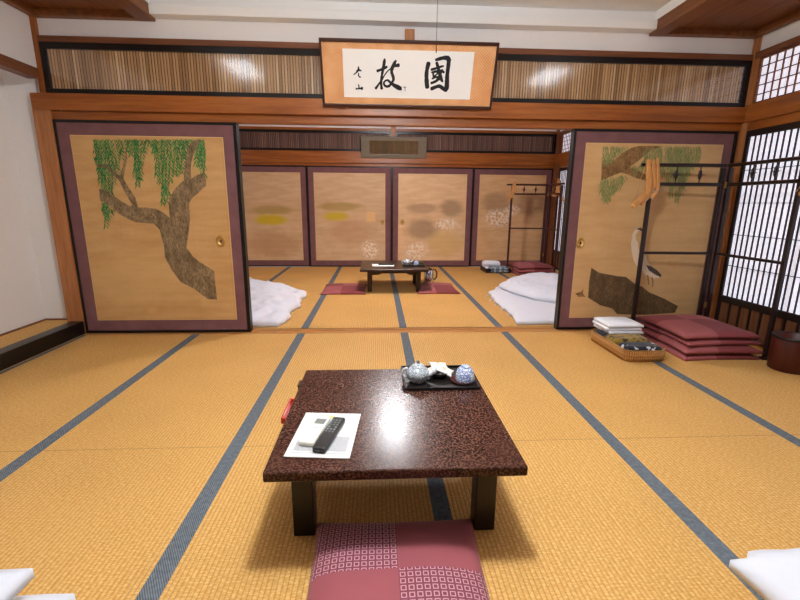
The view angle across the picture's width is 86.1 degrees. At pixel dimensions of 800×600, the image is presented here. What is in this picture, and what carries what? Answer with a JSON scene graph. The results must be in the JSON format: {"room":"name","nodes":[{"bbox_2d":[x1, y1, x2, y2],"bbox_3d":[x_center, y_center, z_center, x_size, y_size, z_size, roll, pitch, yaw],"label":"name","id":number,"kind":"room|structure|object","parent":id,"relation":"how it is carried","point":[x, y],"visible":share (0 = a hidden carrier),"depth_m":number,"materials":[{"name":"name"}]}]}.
{"room":"traditional dwelling","nodes":[
{"label":"traditional dwelling","id":0,"kind":"room"},
{"bbox_2d":[0,0,66,333],"bbox_3d":[-2.801,-0.477,0.831,0.365,2.750,5.520,0,13,-3],"label":"wall","id":1,"kind":"structure","parent":0,"point":[31,291],"depth_m":3.40,"materials":[{"name":"white paint"}]},
{"bbox_2d":[0,53,39,78],"bbox_3d":[-2.640,-1.125,0.622,0.090,0.074,5.380,0,13,-3],"label":"trim","id":2,"kind":"structure","parent":1,"relation":"attached to","point":[9,64],"depth_m":3.07,"materials":[{"name":"brown wood"}]},
{"bbox_2d":[0,318,66,335],"bbox_3d":[-2.879,0.498,2.240,0.230,0.012,3.045,0,13,-3],"label":"trim","id":3,"kind":"structure","parent":1,"relation":"attached to","point":[45,319],"depth_m":3.55,"materials":[{"name":"brown wood"}]},
{"bbox_2d":[29,16,45,92],"bbox_3d":[-2.741,-1.861,3.278,0.043,0.542,0.110,0,13,-3],"label":"trim","id":4,"kind":"structure","parent":1,"relation":"attached to","point":[33,21],"depth_m":3.22,"materials":[{"name":"brown wood"}]},
{"bbox_2d":[0,321,84,370],"bbox_3d":[-2.689,0.562,2.229,0.108,0.112,2.978,0,13,-3],"label":"trim","id":5,"kind":"structure","parent":1,"relation":"attached to","point":[15,353],"depth_m":3.20,"materials":[{"name":"black paint"}]},
{"bbox_2d":[32,110,85,332],"bbox_3d":[-2.779,-0.602,3.553,0.128,1.800,0.124,0,13,-3],"label":"trim","id":6,"kind":"structure","parent":1,"relation":"attached to","point":[43,122],"depth_m":3.47,"materials":[{"name":"brown wood"}]},
{"bbox_2d":[1,0,155,21],"bbox_3d":[-2.156,-1.556,0.571,0.895,0.090,5.420,0,13,-3],"label":"trim","id":7,"kind":"structure","parent":1,"relation":"attached to","point":[134,10],"depth_m":3.15,"materials":[{"name":"brown wood"}]},
{"bbox_2d":[52,119,251,332],"bbox_3d":[-2.012,-0.566,3.568,1.405,1.735,0.041,0,13,-3],"label":"door","id":8,"kind":"structure","parent":1,"relation":"in","point":[155,211],"depth_m":3.54,"materials":[{"name":"black paint"}]},
{"bbox_2d":[237,123,252,329],"bbox_3d":[-2.013,-0.574,3.607,1.402,1.735,0.034,0,13,-3],"label":"door","id":9,"kind":"structure","parent":1,"relation":"in","point":[237,123],"depth_m":3.64,"materials":[{"name":"black paint"}]},
{"bbox_2d":[83,327,591,334],"bbox_3d":[0.008,0.281,3.872,5.950,0.021,0.160,0,13,-3],"label":"trim","id":10,"kind":"structure","parent":1,"relation":"attached to","point":[471,329],"depth_m":3.85,"materials":[{"name":"brown wood"}]},
{"bbox_2d":[30,92,746,123],"bbox_3d":[0.038,-1.534,3.434,5.722,0.121,0.040,0,13,-3],"label":"wooden beam","id":11,"kind":"structure","parent":1,"relation":"attached to","point":[39,101],"depth_m":3.40,"materials":[{"name":"brown wood"}]},
{"bbox_2d":[275,326,553,328],"bbox_3d":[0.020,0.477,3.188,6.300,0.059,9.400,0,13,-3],"label":"trim","id":12,"kind":"structure","parent":1,"relation":"attached to","point":[552,326],"depth_m":4.03,"materials":[{"name":"brown wood"}]},
{"bbox_2d":[0,320,67,347],"bbox_3d":[-2.870,0.528,2.247,0.250,0.048,3.045,0,13,-3],"label":"floor","id":13,"kind":"structure","parent":0,"point":[5,340],"depth_m":3.38,"materials":[{"name":"brown wood"}]},
{"bbox_2d":[37,18,753,54],"bbox_3d":[0.071,-2.212,3.352,5.760,0.425,0.055,0,13,-3],"label":"wall","id":14,"kind":"structure","parent":0,"point":[162,28],"depth_m":3.34,"materials":[{"name":"white paint"}]},
{"bbox_2d":[37,35,753,60],"bbox_3d":[0.087,-1.981,3.391,5.625,0.043,0.082,0,13,-3],"label":"trim","id":15,"kind":"structure","parent":14,"relation":"attached to","point":[43,38],"depth_m":3.31,"materials":[{"name":"brown wood"}]},
{"bbox_2d":[148,0,657,33],"bbox_3d":[0.080,-2.189,3.278,3.860,0.139,0.100,0,13,-3],"label":"ceiling","id":16,"kind":"structure","parent":14,"relation":"attached to","point":[274,11],"depth_m":3.26,"materials":[{"name":"white paint"}]},
{"bbox_2d":[319,37,499,110],"bbox_3d":[0.068,-1.720,3.290,1.336,0.454,0.199,0,13,-3],"label":"framed calligraphy","id":17,"kind":"object","parent":14,"relation":"attached to","point":[355,72],"visible":1,"depth_m":3.27,"materials":[{"name":"white paper"}]},
{"bbox_2d":[405,29,414,39],"bbox_3d":[0.072,-1.859,3.418,0.077,0.522,0.081,0,13,-3],"label":"trim","id":18,"kind":"structure","parent":14,"relation":"attached to","point":[409,33],"depth_m":3.33,"materials":[{"name":"brown wood"}]},
{"bbox_2d":[239,124,556,130],"bbox_3d":[-0.167,-1.958,7.515,5.900,2.750,0.080,0,13,-3],"label":"wall","id":19,"kind":"structure","parent":0,"point":[239,124],"depth_m":7.26,"materials":[{"name":"white paint"}]},
{"bbox_2d":[242,165,309,266],"bbox_3d":[-2.322,-1.449,7.480,1.432,1.738,0.016,0,13,-3],"label":"door","id":20,"kind":"structure","parent":19,"relation":"in","point":[275,196],"depth_m":7.47,"materials":[{"name":"black paint"}]},
{"bbox_2d":[239,129,390,151],"bbox_3d":[-1.589,-2.694,7.225,2.875,0.330,0.050,0,13,-3],"label":"screen","id":21,"kind":"object","parent":19,"relation":"attached to","point":[250,139],"visible":0.7,"depth_m":7.22,"materials":[{"name":"black paint"}]},
{"bbox_2d":[306,166,391,266],"bbox_3d":[-0.876,-1.450,7.535,1.462,1.738,0.023,0,13,-3],"label":"door","id":22,"kind":"structure","parent":19,"relation":"in","point":[350,207],"depth_m":7.52,"materials":[{"name":"black paint"}]},
{"bbox_2d":[391,127,395,150],"bbox_3d":[-0.113,-2.817,7.279,0.080,0.590,0.090,0,13,-3],"label":"trim","id":23,"kind":"structure","parent":19,"relation":"attached to","point":[393,129],"depth_m":7.23,"materials":[{"name":"brown wood"}]},
{"bbox_2d":[241,162,553,168],"bbox_3d":[-0.147,-2.330,7.397,5.770,0.052,0.070,0,13,-3],"label":"trim","id":24,"kind":"structure","parent":19,"relation":"attached to","point":[242,163],"depth_m":7.37,"materials":[{"name":"brown wood"}]},
{"bbox_2d":[239,126,556,133],"bbox_3d":[-0.143,-2.881,7.268,5.770,0.040,0.080,0,13,-3],"label":"trim","id":25,"kind":"structure","parent":19,"relation":"attached to","point":[240,127],"depth_m":7.24,"materials":[{"name":"brown wood"}]},
{"bbox_2d":[392,167,473,266],"bbox_3d":[0.569,-1.455,7.611,1.433,1.738,0.023,0,13,-3],"label":"door","id":26,"kind":"structure","parent":19,"relation":"in","point":[432,206],"depth_m":7.59,"materials":[{"name":"black paint"}]},
{"bbox_2d":[396,131,556,153],"bbox_3d":[1.318,-2.705,7.378,2.787,0.330,0.050,0,13,-3],"label":"screen","id":27,"kind":"object","parent":19,"relation":"attached to","point":[444,142],"visible":0.91,"depth_m":7.38,"materials":[{"name":"black paint"}]},
{"bbox_2d":[470,168,552,266],"bbox_3d":[1.991,-1.465,7.707,1.417,1.738,0.016,0,13,-3],"label":"door","id":28,"kind":"structure","parent":19,"relation":"in","point":[490,207],"depth_m":7.68,"materials":[{"name":"black paint"}]},
{"bbox_2d":[546,130,562,265],"bbox_3d":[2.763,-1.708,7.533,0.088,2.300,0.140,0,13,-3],"label":"trim","id":29,"kind":"structure","parent":19,"relation":"attached to","point":[561,135],"depth_m":7.53,"materials":[{"name":"brown wood"}]},
{"bbox_2d":[0,267,799,599],"bbox_3d":[0.020,0.428,3.177,6.300,0.001,9.400,0,13,-3],"label":"floor","id":30,"kind":"structure","parent":0,"point":[132,467],"depth_m":1.90,"materials":[{"name":"yellow wicker"}]},
{"bbox_2d":[12,593,75,599],"bbox_3d":[-1.327,1.020,0.176,1.021,0.138,1.954,0,13,-3],"label":"futon","id":31,"kind":"object","parent":30,"relation":"on","point":[70,596],"visible":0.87,"depth_m":1.12,"materials":[{"name":"white fabric"}]},
{"bbox_2d":[0,568,34,599],"bbox_3d":[-1.444,0.916,0.126,1.074,0.063,2.008,0,13,-3],"label":"quilt","id":32,"kind":"object","parent":31,"relation":"on","point":[12,581],"visible":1,"depth_m":1.08,"materials":[{"name":"white fabric"}]},
{"bbox_2d":[249,277,306,326],"bbox_3d":[-1.809,-0.098,5.095,1.392,0.154,2.508,0,13,-3],"label":"quilt","id":33,"kind":"object","parent":30,"relation":"on","point":[272,303],"visible":0.48,"depth_m":4.51,"materials":[{"name":"white fabric"}]},
{"bbox_2d":[320,283,366,294],"bbox_3d":[-0.729,-0.161,5.657,0.593,0.048,0.682,0,13,-3],"label":"floor cushion","id":34,"kind":"object","parent":30,"relation":"on","point":[336,288],"visible":0.98,"depth_m":5.47,"materials":[{"name":"red fabric"}]},
{"bbox_2d":[360,261,428,291],"bbox_3d":[-0.090,-0.321,5.794,0.870,0.312,0.840,0,13,-3],"label":"table","id":35,"kind":"object","parent":30,"relation":"on","point":[366,266],"visible":0.79,"depth_m":5.51,"materials":[{"name":"brown wood"}]},
{"bbox_2d":[401,263,424,265],"bbox_3d":[0.176,-0.477,5.753,0.300,0.014,0.260,0,13,-3],"label":"tray","id":36,"kind":"object","parent":35,"relation":"on","point":[411,264],"visible":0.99,"depth_m":5.63,"materials":[{"name":"black paint"}]},
{"bbox_2d":[402,259,412,264],"bbox_3d":[0.099,-0.515,5.699,0.109,0.099,0.121,11,16,38],"label":"teapot","id":37,"kind":"object","parent":36,"relation":"on","point":[406,261],"visible":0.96,"depth_m":5.67,"materials":[{"name":"grey ceramic"}]},
{"bbox_2d":[263,369,527,535],"bbox_3d":[-0.030,0.585,1.724,0.806,0.330,0.812,0,13,-3],"label":"table","id":38,"kind":"object","parent":30,"relation":"on","point":[401,434],"visible":0.73,"depth_m":1.48,"materials":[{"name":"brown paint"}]},
{"bbox_2d":[281,398,293,423],"bbox_3d":[-0.317,0.454,1.774,0.310,0.026,0.180,0,13,-3],"label":"serving tray","id":39,"kind":"object","parent":38,"relation":"on","point":[285,413],"visible":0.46,"depth_m":1.75,"materials":[{"name":"red paint"}]},
{"bbox_2d":[283,413,360,458],"bbox_3d":[-0.259,0.465,1.489,0.218,0.004,0.296,1,13,2],"label":"brochure","id":40,"kind":"object","parent":38,"relation":"on","point":[341,446],"visible":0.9,"depth_m":1.44,"materials":[{"name":"white paper"}]},
{"bbox_2d":[299,415,329,445],"bbox_3d":[-0.294,0.452,1.490,0.052,0.018,0.184,2,13,8],"label":"remote","id":41,"kind":"object","parent":40,"relation":"on","point":[319,424],"visible":0.98,"depth_m":1.47,"materials":[{"name":"beige plastic"}]},
{"bbox_2d":[290,436,349,453],"bbox_3d":[-0.261,0.479,1.419,0.180,0.001,0.105,1,13,2],"label":"picture","id":42,"kind":"object","parent":40,"relation":"on","point":[340,444],"depth_m":1.40},
{"bbox_2d":[312,417,344,452],"bbox_3d":[-0.240,0.456,1.463,0.045,0.022,0.210,3,13,10],"label":"remote","id":43,"kind":"object","parent":40,"relation":"on","point":[322,444],"visible":1,"depth_m":1.44,"materials":[{"name":"black plastic"}]},
{"bbox_2d":[401,365,480,390],"bbox_3d":[0.176,0.355,1.970,0.332,0.014,0.262,0,13,-3],"label":"tray","id":44,"kind":"object","parent":38,"relation":"on","point":[431,384],"visible":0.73,"depth_m":1.89,"materials":[{"name":"black paint"}]},
{"bbox_2d":[401,360,436,383],"bbox_3d":[0.085,0.317,1.915,0.111,0.100,0.121,-12,17,-43],"label":"teapot","id":45,"kind":"object","parent":44,"relation":"on","point":[417,373],"visible":1,"depth_m":1.89,"materials":[{"name":"grey ceramic"}]},
{"bbox_2d":[432,372,447,378],"bbox_3d":[0.181,0.339,1.980,0.104,0.030,0.104,0,13,-3],"label":"bowl","id":46,"kind":"object","parent":44,"relation":"on","point":[439,375],"visible":0.48,"depth_m":1.94,"materials":[{"name":"black ceramic"}]},
{"bbox_2d":[429,362,447,367],"bbox_3d":[0.180,0.306,2.003,0.083,0.023,0.056,-1,13,-9],"label":"snack packet","id":47,"kind":"object","parent":46,"relation":"in","point":[433,364],"visible":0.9,"depth_m":2.00,"materials":[{"name":"white paper"}]},
{"bbox_2d":[436,364,453,376],"bbox_3d":[0.202,0.323,1.964,0.082,0.036,0.056,4,13,17],"label":"snack packet","id":48,"kind":"object","parent":46,"relation":"in","point":[444,370],"visible":0.92,"depth_m":1.95,"materials":[{"name":"white paper"}]},
{"bbox_2d":[451,375,472,383],"bbox_3d":[0.281,0.361,1.929,0.106,0.009,0.105,0,13,-3],"label":"saucer","id":49,"kind":"object","parent":44,"relation":"on","point":[452,377],"visible":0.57,"depth_m":1.91,"materials":[{"name":"brown wood"}]},
{"bbox_2d":[455,364,474,383],"bbox_3d":[0.292,0.328,1.922,0.088,0.070,0.088,0,13,-3],"label":"teacup","id":50,"kind":"object","parent":49,"relation":"on","point":[464,374],"visible":1,"depth_m":1.89,"materials":[{"name":"blue ceramic"}]},
{"bbox_2d":[307,518,489,599],"bbox_3d":[-0.001,0.837,1.189,0.573,0.070,0.676,0,13,-3],"label":"floor cushion","id":51,"kind":"object","parent":30,"relation":"on","point":[415,560],"visible":0.98,"depth_m":1.29,"materials":[{"name":"red fabric"}]},
{"bbox_2d":[423,267,437,282],"bbox_3d":[0.424,-0.356,6.163,0.154,0.226,0.180,-12,17,-43],"label":"electric kettle","id":52,"kind":"object","parent":30,"relation":"on","point":[428,276],"visible":0.8,"depth_m":6.13,"materials":[{"name":"metal"}]},
{"bbox_2d":[414,282,460,293],"bbox_3d":[0.478,-0.172,5.750,0.563,0.048,0.702,0,13,-3],"label":"floor cushion","id":53,"kind":"object","parent":30,"relation":"on","point":[435,287],"visible":0.97,"depth_m":5.56,"materials":[{"name":"red fabric"}]},
{"bbox_2d":[480,265,510,272],"bbox_3d":[1.626,-0.528,7.317,0.420,0.075,0.400,0,13,-3],"label":"tray","id":54,"kind":"object","parent":30,"relation":"on","point":[482,268],"visible":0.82,"depth_m":7.13,"materials":[{"name":"black paint"}]},
{"bbox_2d":[488,265,507,271],"bbox_3d":[1.651,-0.526,7.215,0.312,0.092,0.212,0,13,-3],"label":"robe","id":55,"kind":"object","parent":54,"relation":"in","point":[498,268],"visible":0.94,"depth_m":7.12,"materials":[{"name":"blue fabric"}]},
{"bbox_3d":[1.567,-0.563,7.391,0.297,0.084,0.162,0,13,-4],"label":"towel","id":56,"kind":"object","parent":54,"relation":"in","visible":0},
{"bbox_2d":[482,260,499,265],"bbox_3d":[1.568,-0.636,7.375,0.297,0.084,0.162,0,13,-2],"label":"towel","id":57,"kind":"object","parent":56,"relation":"on","point":[485,262],"visible":0.98,"depth_m":7.30,"materials":[{"name":"white fabric"}]},
{"bbox_2d":[485,286,554,324],"bbox_3d":[1.732,-0.073,5.278,1.382,0.081,2.474,0,13,-3],"label":"futon","id":58,"kind":"object","parent":30,"relation":"on","point":[523,310],"visible":0.38,"depth_m":4.49,"materials":[{"name":"white fabric"}]},
{"bbox_2d":[499,272,557,303],"bbox_3d":[1.826,-0.213,5.410,1.162,0.143,1.957,0,13,-3],"label":"quilt","id":59,"kind":"object","parent":58,"relation":"on","point":[539,286],"visible":0.62,"depth_m":5.13,"materials":[{"name":"white fabric"}]},
{"bbox_2d":[511,269,548,275],"bbox_3d":[2.163,-0.475,7.112,0.613,0.067,0.602,0,13,-4],"label":"floor cushion","id":60,"kind":"object","parent":30,"relation":"on","point":[512,270],"visible":0.2,"depth_m":6.90,"materials":[{"name":"red fabric"}]},
{"bbox_2d":[509,266,554,272],"bbox_3d":[2.173,-0.535,7.109,0.613,0.067,0.602,0,13,-2],"label":"floor cushion","id":61,"kind":"object","parent":60,"relation":"on","point":[511,267],"visible":0.52,"depth_m":6.85,"materials":[{"name":"red fabric"}]},
{"bbox_2d":[508,261,554,268],"bbox_3d":[2.163,-0.596,7.105,0.613,0.067,0.602,0,13,-4],"label":"floor cushion","id":62,"kind":"object","parent":61,"relation":"on","point":[519,264],"visible":1,"depth_m":6.89,"materials":[{"name":"red fabric"}]},
{"bbox_2d":[506,183,564,270],"bbox_3d":[2.278,-1.204,7.200,0.948,1.454,0.433,9,15,34],"label":"coat rack","id":63,"kind":"object","parent":30,"relation":"on","point":[546,193],"visible":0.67,"depth_m":7.17,"materials":[{"name":"brown paint"}]},
{"bbox_2d":[506,182,514,201],"bbox_3d":[1.822,-1.780,7.059,0.221,0.331,0.060,-10,17,-40],"label":"hanger","id":64,"kind":"object","parent":63,"relation":"hanging from","point":[512,187],"visible":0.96,"depth_m":7.09,"materials":[{"name":"brown wood"}]},
{"bbox_2d":[510,181,516,197],"bbox_3d":[1.865,-1.817,7.062,0.180,0.280,0.059,-11,17,-41],"label":"hanger","id":65,"kind":"object","parent":63,"relation":"hanging from","point":[514,186],"visible":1,"depth_m":7.09,"materials":[{"name":"brown wood"}]},
{"bbox_2d":[551,178,559,196],"bbox_3d":[2.499,-1.811,6.894,0.166,0.286,0.050,-5,14,-22],"label":"hanger","id":66,"kind":"object","parent":63,"relation":"hanging from","point":[556,191],"visible":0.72,"depth_m":6.90,"materials":[{"name":"brown wood"}]},
{"bbox_2d":[558,180,564,201],"bbox_3d":[2.607,-1.748,6.880,0.134,0.338,0.052,12,17,42],"label":"hanger","id":67,"kind":"object","parent":63,"relation":"hanging from","point":[563,200],"visible":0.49,"depth_m":6.88,"materials":[{"name":"brown wood"}]},
{"bbox_2d":[551,167,567,269],"bbox_3d":[2.765,-1.319,7.077,0.030,1.716,0.920,0,13,-3],"label":"window","id":68,"kind":"structure","parent":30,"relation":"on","point":[562,171],"depth_m":7.34,"materials":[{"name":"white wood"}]},
{"bbox_2d":[591,328,665,361],"bbox_3d":[1.780,0.348,3.381,0.330,0.090,0.584,0,13,-3],"label":"wicker basket","id":69,"kind":"object","parent":30,"relation":"on","point":[623,354],"visible":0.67,"depth_m":3.13,"materials":[{"name":"wicker"}]},
{"bbox_2d":[595,329,608,336],"bbox_3d":[1.772,0.298,3.523,0.292,0.100,0.172,0,13,-3],"label":"robe","id":70,"kind":"object","parent":69,"relation":"in","point":[599,331],"visible":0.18,"depth_m":3.49,"materials":[{"name":"blue fabric"}]},
{"bbox_2d":[593,324,643,333],"bbox_3d":[1.813,0.233,3.564,0.297,0.030,0.262,0,13,-4],"label":"towel","id":71,"kind":"object","parent":70,"relation":"on","point":[595,325],"visible":0.26,"depth_m":3.44,"materials":[{"name":"white fabric"}]},
{"bbox_2d":[592,320,641,330],"bbox_3d":[1.801,0.205,3.562,0.297,0.030,0.262,0,13,-1],"label":"towel","id":72,"kind":"object","parent":71,"relation":"on","point":[606,328],"visible":0.38,"depth_m":3.44,"materials":[{"name":"white fabric"}]},
{"bbox_2d":[594,317,643,327],"bbox_3d":[1.810,0.180,3.551,0.297,0.030,0.262,0,13,-4],"label":"towel","id":73,"kind":"object","parent":72,"relation":"on","point":[611,322],"visible":1,"depth_m":3.48,"materials":[{"name":"white fabric"}]},
{"bbox_2d":[604,333,649,344],"bbox_3d":[1.775,0.332,3.359,0.292,0.108,0.183,0,13,-3],"label":"robe","id":74,"kind":"object","parent":69,"relation":"in","point":[617,338],"visible":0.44,"depth_m":3.31,"materials":[{"name":"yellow fabric"}]},
{"bbox_2d":[618,342,662,350],"bbox_3d":[1.785,0.373,3.192,0.282,0.099,0.144,0,13,-3],"label":"robe","id":75,"kind":"object","parent":69,"relation":"in","point":[634,346],"visible":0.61,"depth_m":3.14,"materials":[{"name":"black fabric"}]},
{"bbox_2d":[639,334,760,360],"bbox_3d":[2.364,0.353,3.455,0.613,0.059,0.622,0,13,-4],"label":"floor cushion","id":76,"kind":"object","parent":30,"relation":"on","point":[719,356],"visible":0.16,"depth_m":3.19,"materials":[{"name":"red fabric"}]},
{"bbox_2d":[642,328,762,353],"bbox_3d":[2.376,0.304,3.438,0.613,0.059,0.622,0,13,-2],"label":"floor cushion","id":77,"kind":"object","parent":76,"relation":"on","point":[714,349],"visible":0.34,"depth_m":3.18,"materials":[{"name":"red fabric"}]},
{"bbox_2d":[639,322,763,345],"bbox_3d":[2.398,0.245,3.463,0.613,0.059,0.622,0,13,-4],"label":"floor cushion","id":78,"kind":"object","parent":77,"relation":"on","point":[713,341],"visible":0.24,"depth_m":3.20,"materials":[{"name":"red fabric"}]},
{"bbox_2d":[638,314,762,338],"bbox_3d":[2.378,0.193,3.455,0.613,0.059,0.622,0,13,-3],"label":"floor cushion","id":79,"kind":"object","parent":78,"relation":"on","point":[686,326],"visible":1,"depth_m":3.31,"materials":[{"name":"red fabric"}]},
{"bbox_2d":[631,156,799,359],"bbox_3d":[2.369,-0.329,3.312,0.756,1.454,0.772,0,13,-3],"label":"coat rack","id":80,"kind":"object","parent":30,"relation":"on","point":[727,185],"visible":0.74,"depth_m":3.50,"materials":[{"name":"brown paint"}]},
{"bbox_2d":[631,159,654,207],"bbox_3d":[1.901,-0.919,3.368,0.312,0.382,0.076,-8,15,-34],"label":"hanger","id":81,"kind":"object","parent":80,"relation":"hanging from","point":[648,184],"visible":0.98,"depth_m":3.42,"materials":[{"name":"brown wood"}]},
{"bbox_2d":[640,160,659,204],"bbox_3d":[1.984,-0.939,3.417,0.233,0.358,0.061,-6,14,-27],"label":"hanger","id":82,"kind":"object","parent":80,"relation":"hanging from","point":[653,161],"visible":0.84,"depth_m":3.44,"materials":[{"name":"brown wood"}]},
{"bbox_2d":[651,158,664,198],"bbox_3d":[2.062,-0.974,3.444,0.152,0.324,0.060,-5,14,-24],"label":"hanger","id":83,"kind":"object","parent":80,"relation":"hanging from","point":[657,166],"visible":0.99,"depth_m":3.45,"materials":[{"name":"brown wood"}]},
{"bbox_2d":[747,548,799,557],"bbox_3d":[1.598,1.008,0.378,0.962,0.118,2.036,0,13,-3],"label":"futon","id":84,"kind":"object","parent":30,"relation":"on","point":[754,553],"visible":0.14,"depth_m":1.31,"materials":[{"name":"white fabric"}]},
{"bbox_2d":[729,549,799,599],"bbox_3d":[1.585,0.888,0.287,1.231,0.138,2.032,0,13,-3],"label":"quilt","id":85,"kind":"object","parent":84,"relation":"on","point":[776,576],"visible":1,"depth_m":1.12,"materials":[{"name":"white fabric"}]},
{"bbox_2d":[766,331,799,374],"bbox_3d":[2.732,0.367,2.988,0.252,0.243,0.252,0,13,-3],"label":"waste bin","id":86,"kind":"object","parent":30,"relation":"on","point":[784,347],"visible":1,"depth_m":2.94,"materials":[{"name":"brown paint"}]},
{"bbox_2d":[20,0,799,28],"bbox_3d":[0.218,-1.645,0.688,5.646,0.140,5.440,0,13,-3],"label":"ceiling","id":87,"kind":"structure","parent":0,"point":[661,7],"depth_m":3.21,"materials":[{"name":"white paint"}]},
{"bbox_3d":[0.071,-1.581,0.921,0.230,0.290,0.230,0,13,-3],"label":"ceiling lamp","id":88,"kind":"object","parent":87,"relation":"hanging from","visible":0},
{"bbox_2d":[436,0,437,52],"bbox_3d":[0.097,-1.148,0.978,0.003,1.060,0.003,0,13,-3],"label":"pull cord","id":89,"kind":"object","parent":88,"relation":"hanging from","point":[437,0],"visible":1,"depth_m":1.09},
{"bbox_2d":[760,20,799,50],"bbox_3d":[3.093,-0.486,1.083,0.075,2.750,5.400,0,13,-3],"label":"wall","id":90,"kind":"structure","parent":0,"point":[791,30],"depth_m":3.29,"materials":[{"name":"white paint"}]},
{"bbox_2d":[556,151,568,164],"bbox_3d":[2.859,-2.010,5.572,0.100,0.180,3.840,0,13,-3],"label":"trim","id":91,"kind":"structure","parent":90,"relation":"attached to","point":[562,158],"depth_m":7.17,"materials":[{"name":"brown wood"}]},
{"bbox_2d":[554,129,572,327],"bbox_3d":[2.156,-0.590,3.826,1.437,1.735,0.034,0,13,-3],"label":"door","id":92,"kind":"structure","parent":90,"relation":"in","point":[572,129],"depth_m":3.77,"materials":[{"name":"black paint"}]},
{"bbox_2d":[559,163,567,167],"bbox_3d":[2.865,-1.900,5.597,0.085,0.055,3.840,0,13,-3],"label":"trim","id":93,"kind":"structure","parent":90,"relation":"attached to","point":[566,164],"depth_m":7.17,"materials":[{"name":"brown wood"}]},
{"bbox_2d":[561,131,570,152],"bbox_3d":[2.853,-2.241,5.473,0.030,0.315,3.650,0,13,-3],"label":"window","id":94,"kind":"structure","parent":90,"relation":"in","point":[566,137],"depth_m":7.11,"materials":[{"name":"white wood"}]},
{"bbox_2d":[555,128,738,328],"bbox_3d":[2.149,-0.582,3.788,1.420,1.735,0.041,0,13,-3],"label":"door","id":95,"kind":"structure","parent":90,"relation":"in","point":[602,234],"depth_m":3.75,"materials":[{"name":"black paint"}]},
{"bbox_2d":[575,290,584,296],"bbox_3d":[1.629,-0.062,3.862,0.099,0.072,0.003,0,13,-3],"label":"flower","id":96,"kind":"object","parent":95,"relation":"on","point":[578,293],"depth_m":3.86,"materials":[{"name":"brown paint"}]},
{"bbox_2d":[649,0,799,38],"bbox_3d":[2.592,-1.574,0.821,0.895,0.090,5.420,0,13,-3],"label":"trim","id":97,"kind":"structure","parent":90,"relation":"attached to","point":[668,25],"depth_m":3.30,"materials":[{"name":"brown wood"}]},
{"bbox_2d":[709,36,762,318],"bbox_3d":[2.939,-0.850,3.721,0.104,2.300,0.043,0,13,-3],"label":"trim","id":98,"kind":"structure","parent":90,"relation":"attached to","point":[757,61],"depth_m":3.69,"materials":[{"name":"brown wood"}]},
{"bbox_2d":[714,121,799,346],"bbox_3d":[2.924,-0.473,3.319,0.030,1.716,0.900,0,13,-3],"label":"window","id":99,"kind":"structure","parent":90,"relation":"in","point":[761,214],"depth_m":3.44,"materials":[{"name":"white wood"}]},
{"bbox_2d":[745,91,799,122],"bbox_3d":[3.078,-0.963,0.964,0.115,0.138,5.380,0,13,-3],"label":"trim","id":100,"kind":"structure","parent":90,"relation":"attached to","point":[790,103],"depth_m":3.32,"materials":[{"name":"brown wood"}]},
{"bbox_2d":[748,111,799,130],"bbox_3d":[3.087,-0.863,0.987,0.095,0.072,5.380,0,13,-3],"label":"trim","id":101,"kind":"structure","parent":90,"relation":"attached to","point":[792,117],"depth_m":3.32,"materials":[{"name":"brown wood"}]},
{"bbox_2d":[753,43,799,103],"bbox_3d":[2.968,-1.580,2.593,0.030,0.350,1.837,0,13,-3],"label":"window","id":102,"kind":"structure","parent":90,"relation":"in","point":[779,71],"depth_m":3.31,"materials":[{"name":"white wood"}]},
{"bbox_2d":[755,35,799,58],"bbox_3d":[3.084,-1.396,0.867,0.110,0.050,5.380,0,13,-3],"label":"trim","id":103,"kind":"structure","parent":90,"relation":"attached to","point":[795,40],"depth_m":3.28,"materials":[{"name":"brown wood"}]},
{"bbox_3d":[2.878,-2.657,5.445,0.070,0.430,3.925,0,13,-3],"label":"wall","id":104,"kind":"structure","parent":0,"visible":0},
{"bbox_2d":[559,130,570,134],"bbox_3d":[2.867,-2.429,5.478,0.090,0.050,3.840,0,13,-3],"label":"trim","id":105,"kind":"structure","parent":104,"relation":"attached to","point":[564,131],"depth_m":7.13,"materials":[{"name":"brown wood"}]},
{"bbox_3d":[-2.969,-1.510,5.421,0.080,2.750,3.985,0,13,-3],"label":"wall","id":106,"kind":"structure","parent":0,"visible":0},
{"bbox_2d":[38,41,322,98],"bbox_3d":[-1.343,-1.776,3.348,2.757,0.360,0.050,0,13,-3],"label":"transom panel","id":107,"kind":"object","parent":106,"relation":"attached to","point":[68,67],"visible":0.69,"depth_m":3.32,"materials":[{"name":"black paint"}]},
{"bbox_2d":[361,136,426,158],"bbox_3d":[-0.103,-2.559,7.207,1.100,0.344,0.161,0,13,-3],"label":"picture frame","id":108,"kind":"object","parent":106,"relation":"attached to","point":[368,143],"visible":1,"depth_m":7.19,"materials":[{"name":"brown wood"}]},
{"bbox_2d":[52,111,740,131],"bbox_3d":[0.065,-1.459,3.511,5.760,0.065,0.075,0,13,-3],"label":"trim","id":109,"kind":"structure","parent":106,"relation":"attached to","point":[72,115],"depth_m":3.48,"materials":[{"name":"brown wood"}]},
{"bbox_2d":[241,150,555,165],"bbox_3d":[-0.144,-2.431,7.318,5.770,0.190,0.040,0,13,-3],"label":"trim","id":110,"kind":"structure","parent":106,"relation":"attached to","point":[246,155],"depth_m":7.32,"materials":[{"name":"brown wood"}]},
{"bbox_2d":[492,54,752,106],"bbox_3d":[1.500,-1.787,3.497,2.783,0.360,0.050,0,13,-3],"label":"transom panel","id":111,"kind":"object","parent":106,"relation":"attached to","point":[519,78],"visible":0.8,"depth_m":3.51,"materials":[{"name":"black paint"}]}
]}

